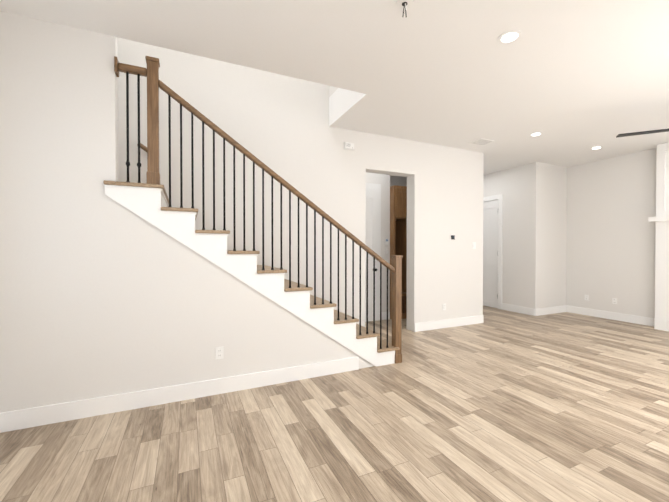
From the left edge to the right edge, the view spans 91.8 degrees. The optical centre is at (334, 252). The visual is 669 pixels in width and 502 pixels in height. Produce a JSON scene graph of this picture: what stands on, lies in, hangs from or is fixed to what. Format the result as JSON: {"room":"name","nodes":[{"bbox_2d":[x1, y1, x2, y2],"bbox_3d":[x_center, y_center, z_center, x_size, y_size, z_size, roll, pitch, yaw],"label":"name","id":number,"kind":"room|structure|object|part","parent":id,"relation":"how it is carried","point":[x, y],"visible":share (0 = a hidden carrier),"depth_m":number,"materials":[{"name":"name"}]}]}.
{"room":"living room","nodes":[
{"label":"living room","id":0,"kind":"room"},
{"bbox_2d":[0,11,374,412],"bbox_3d":[-0.906,-1.700,3.090,3.440,6.000,0.120,0,1,-25],"label":"wall","id":1,"kind":"structure","parent":0,"point":[58,156],"depth_m":2.56,"materials":[{"name":"paint"}]},
{"bbox_2d":[0,357,358,432],"bbox_3d":[-1.076,1.232,2.968,2.945,0.140,0.016,0,1,-25],"label":"baseboard","id":2,"kind":"structure","parent":1,"relation":"attached to","point":[42,415],"depth_m":2.77,"materials":[{"name":"white wood"}]},
{"bbox_2d":[215,346,223,358],"bbox_3d":[-1.056,0.927,2.977,0.070,0.110,0.008,0,1,-25],"label":"outlet","id":3,"kind":"object","parent":1,"relation":"attached to","point":[219,352],"visible":1,"depth_m":2.98,"materials":[{"name":"white plastic"}]},
{"bbox_2d":[117,37,483,331],"bbox_3d":[-0.145,-1.716,4.625,6.100,6.000,0.200,0,1,-25],"label":"wall","id":4,"kind":"structure","parent":0,"point":[278,124],"depth_m":4.40,"materials":[{"name":"paint"}]},
{"bbox_2d":[344,142,353,150],"bbox_3d":[0.213,-1.526,4.661,0.160,0.100,0.032,0,1,-25],"label":"smoke detector","id":5,"kind":"object","parent":4,"relation":"attached to","point":[348,146],"visible":1,"depth_m":4.65,"materials":[{"name":"white plastic"}]},
{"bbox_2d":[414,315,483,331],"bbox_3d":[1.973,1.205,5.505,1.520,0.140,0.016,0,1,-25],"label":"baseboard","id":6,"kind":"structure","parent":4,"relation":"attached to","point":[438,324],"depth_m":5.47,"materials":[{"name":"white wood"}]},
{"bbox_2d":[329,86,337,96],"bbox_3d":[0.194,-3.435,4.081,0.120,2.550,1.040,0,1,-25],"label":"wall","id":7,"kind":"structure","parent":0,"point":[332,89],"depth_m":4.44,"materials":[{"name":"paint"}]},
{"bbox_2d":[0,305,668,501],"bbox_3d":[2.170,1.356,2.538,8.790,0.100,11.740,0,1,-25],"label":"floor","id":8,"kind":"structure","parent":0,"point":[498,405],"depth_m":2.32,"materials":[{"name":"brown wood"}]},
{"bbox_2d":[103,56,402,366],"bbox_3d":[-1.037,-0.171,3.528,3.542,2.934,1.087,0,1,-25],"label":"staircase","id":9,"kind":"structure","parent":8,"relation":"on","point":[149,201],"depth_m":3.07,"materials":[{"name":"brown wood"}]},
{"bbox_3d":[-1.673,-1.513,2.689,0.206,0.055,0.062,0,1,-25],"label":"handrail landing","id":10,"kind":"part","parent":9,"relation":"part of","materials":[{"name":"brown wood"}]},
{"bbox_3d":[-0.405,-0.616,3.277,2.413,1.713,0.062,0,1,-25],"label":"handrail","id":11,"kind":"part","parent":9,"relation":"part of","materials":[{"name":"brown wood"}]},
{"bbox_2d":[390,185,406,318],"bbox_3d":[1.533,0.009,6.529,1.200,2.510,0.595,0,1,-25],"label":"cabinet","id":12,"kind":"object","parent":8,"relation":"on","point":[398,220],"visible":0.23,"depth_m":6.12,"materials":[{"name":"brown wood"}]},
{"bbox_2d":[648,142,668,330],"bbox_3d":[5.841,-0.237,4.397,0.310,3.048,2.320,0,1,-25],"label":"fireplace","id":13,"kind":"object","parent":8,"relation":"on","point":[661,319],"visible":1,"depth_m":5.29,"materials":[{"name":"white paint"}]},
{"bbox_2d":[0,0,668,174],"bbox_3d":[2.170,-3.268,2.490,8.790,3.050,11.740,0,1,-25],"label":"ceiling","id":14,"kind":"structure","parent":0,"point":[573,81],"depth_m":2.91,"materials":[{"name":"paint"}]},
{"bbox_2d":[396,0,413,16],"bbox_3d":[0.488,-1.685,2.254,0.122,0.110,0.124,0,1,-25],"label":"junction box","id":15,"kind":"object","parent":14,"relation":"attached to","point":[403,5],"visible":0.96,"depth_m":2.25,"materials":[{"name":"white plastic"}]},
{"bbox_2d":[469,138,493,145],"bbox_3d":[2.361,-1.766,5.204,0.300,0.010,0.250,0,1,-25],"label":"ceiling vent","id":16,"kind":"object","parent":14,"relation":"in","point":[481,141],"visible":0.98,"depth_m":5.20,"materials":[{"name":"white plastic"}]},
{"bbox_2d":[498,30,521,43],"bbox_3d":[1.418,-1.741,2.624,0.170,0.008,0.170,0,1,-25],"label":"recessed light","id":17,"kind":"object","parent":14,"relation":"in","point":[510,36],"visible":1,"depth_m":2.61,"materials":[{"name":"white plastic"}]},
{"bbox_2d":[529,132,542,135],"bbox_3d":[3.017,-1.764,4.850,0.170,0.008,0.170,0,1,-25],"label":"recessed light","id":18,"kind":"object","parent":14,"relation":"in","point":[536,133],"visible":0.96,"depth_m":4.85,"materials":[{"name":"white plastic"}]},
{"bbox_2d":[590,146,602,149],"bbox_3d":[4.454,-1.771,5.507,0.170,0.008,0.170,0,1,-25],"label":"recessed light","id":19,"kind":"object","parent":14,"relation":"in","point":[597,147],"visible":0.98,"depth_m":5.47,"materials":[{"name":"white plastic"}]},
{"bbox_2d":[616,129,668,137],"bbox_3d":[4.156,-1.545,3.628,1.161,0.419,1.205,0,1,-25],"label":"fan","id":20,"kind":"object","parent":14,"relation":"hanging from","point":[641,133],"visible":1,"depth_m":3.83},
{"bbox_2d":[366,172,390,311],"bbox_3d":[0.125,-0.253,5.776,1.976,3.050,0.120,0,1,-25],"label":"wall","id":21,"kind":"structure","parent":0,"point":[385,181],"depth_m":6.09,"materials":[{"name":"paint"}]},
{"bbox_2d":[365,183,380,321],"bbox_3d":[0.403,0.007,5.765,1.050,2.530,0.132,0,1,-25],"label":"door","id":22,"kind":"structure","parent":21,"relation":"in","point":[373,219],"depth_m":5.93,"materials":[{"name":"white wood"}]},
{"bbox_2d":[385,239,387,253],"bbox_3d":[0.980,-0.111,6.089,0.070,0.280,0.020,0,1,-25],"label":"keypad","id":23,"kind":"object","parent":21,"relation":"attached to","point":[386,248],"visible":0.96,"depth_m":6.08,"materials":[{"name":"white plastic"}]},
{"bbox_2d":[391,175,406,185],"bbox_3d":[1.380,-0.264,6.855,1.204,3.050,0.120,0,1,-25],"label":"wall","id":24,"kind":"structure","parent":0,"point":[395,180],"depth_m":6.76,"materials":[{"name":"paint"}]},
{"bbox_2d":[483,162,542,308],"bbox_3d":[3.403,-0.274,7.846,0.120,3.050,3.080,0,1,-25],"label":"wall","id":25,"kind":"structure","parent":0,"point":[534,253],"depth_m":6.72,"materials":[{"name":"paint"}]},
{"bbox_2d":[483,194,502,309],"bbox_3d":[3.474,-0.012,7.595,0.203,2.530,1.080,0,1,-25],"label":"hall door","id":26,"kind":"structure","parent":25,"relation":"in","point":[492,243],"depth_m":7.33,"materials":[{"name":"white wood"}]},
{"bbox_2d":[502,303,535,314],"bbox_3d":[3.828,1.192,6.769,0.016,0.140,0.720,0,1,-25],"label":"baseboard","id":27,"kind":"structure","parent":25,"relation":"attached to","point":[524,310],"depth_m":6.72,"materials":[{"name":"white wood"}]},
{"bbox_2d":[539,163,566,307],"bbox_3d":[4.537,-0.263,6.737,0.980,3.050,0.120,0,1,-25],"label":"wall","id":28,"kind":"structure","parent":0,"point":[553,196],"depth_m":6.64,"materials":[{"name":"paint"}]},
{"bbox_2d":[536,305,567,315],"bbox_3d":[4.426,1.194,6.626,0.986,0.140,0.016,0,1,-25],"label":"baseboard","id":29,"kind":"structure","parent":28,"relation":"attached to","point":[558,309],"depth_m":6.62,"materials":[{"name":"white wood"}]},
{"bbox_2d":[566,148,656,317],"bbox_3d":[6.728,-0.224,2.977,0.120,3.050,8.780,0,1,-25],"label":"wall","id":30,"kind":"structure","parent":0,"point":[611,231],"depth_m":6.09,"materials":[{"name":"paint"}]},
{"bbox_2d":[568,306,654,325],"bbox_3d":[5.205,1.198,6.161,0.016,0.140,1.510,0,1,-25],"label":"baseboard","id":31,"kind":"structure","parent":30,"relation":"attached to","point":[642,320],"depth_m":6.08,"materials":[{"name":"white wood"}]},
{"bbox_2d":[612,298,616,303],"bbox_3d":[5.249,0.914,6.068,0.008,0.110,0.070,0,1,-25],"label":"outlet","id":32,"kind":"object","parent":30,"relation":"attached to","point":[614,300],"depth_m":6.07,"materials":[{"name":"white plastic"}]}
]}

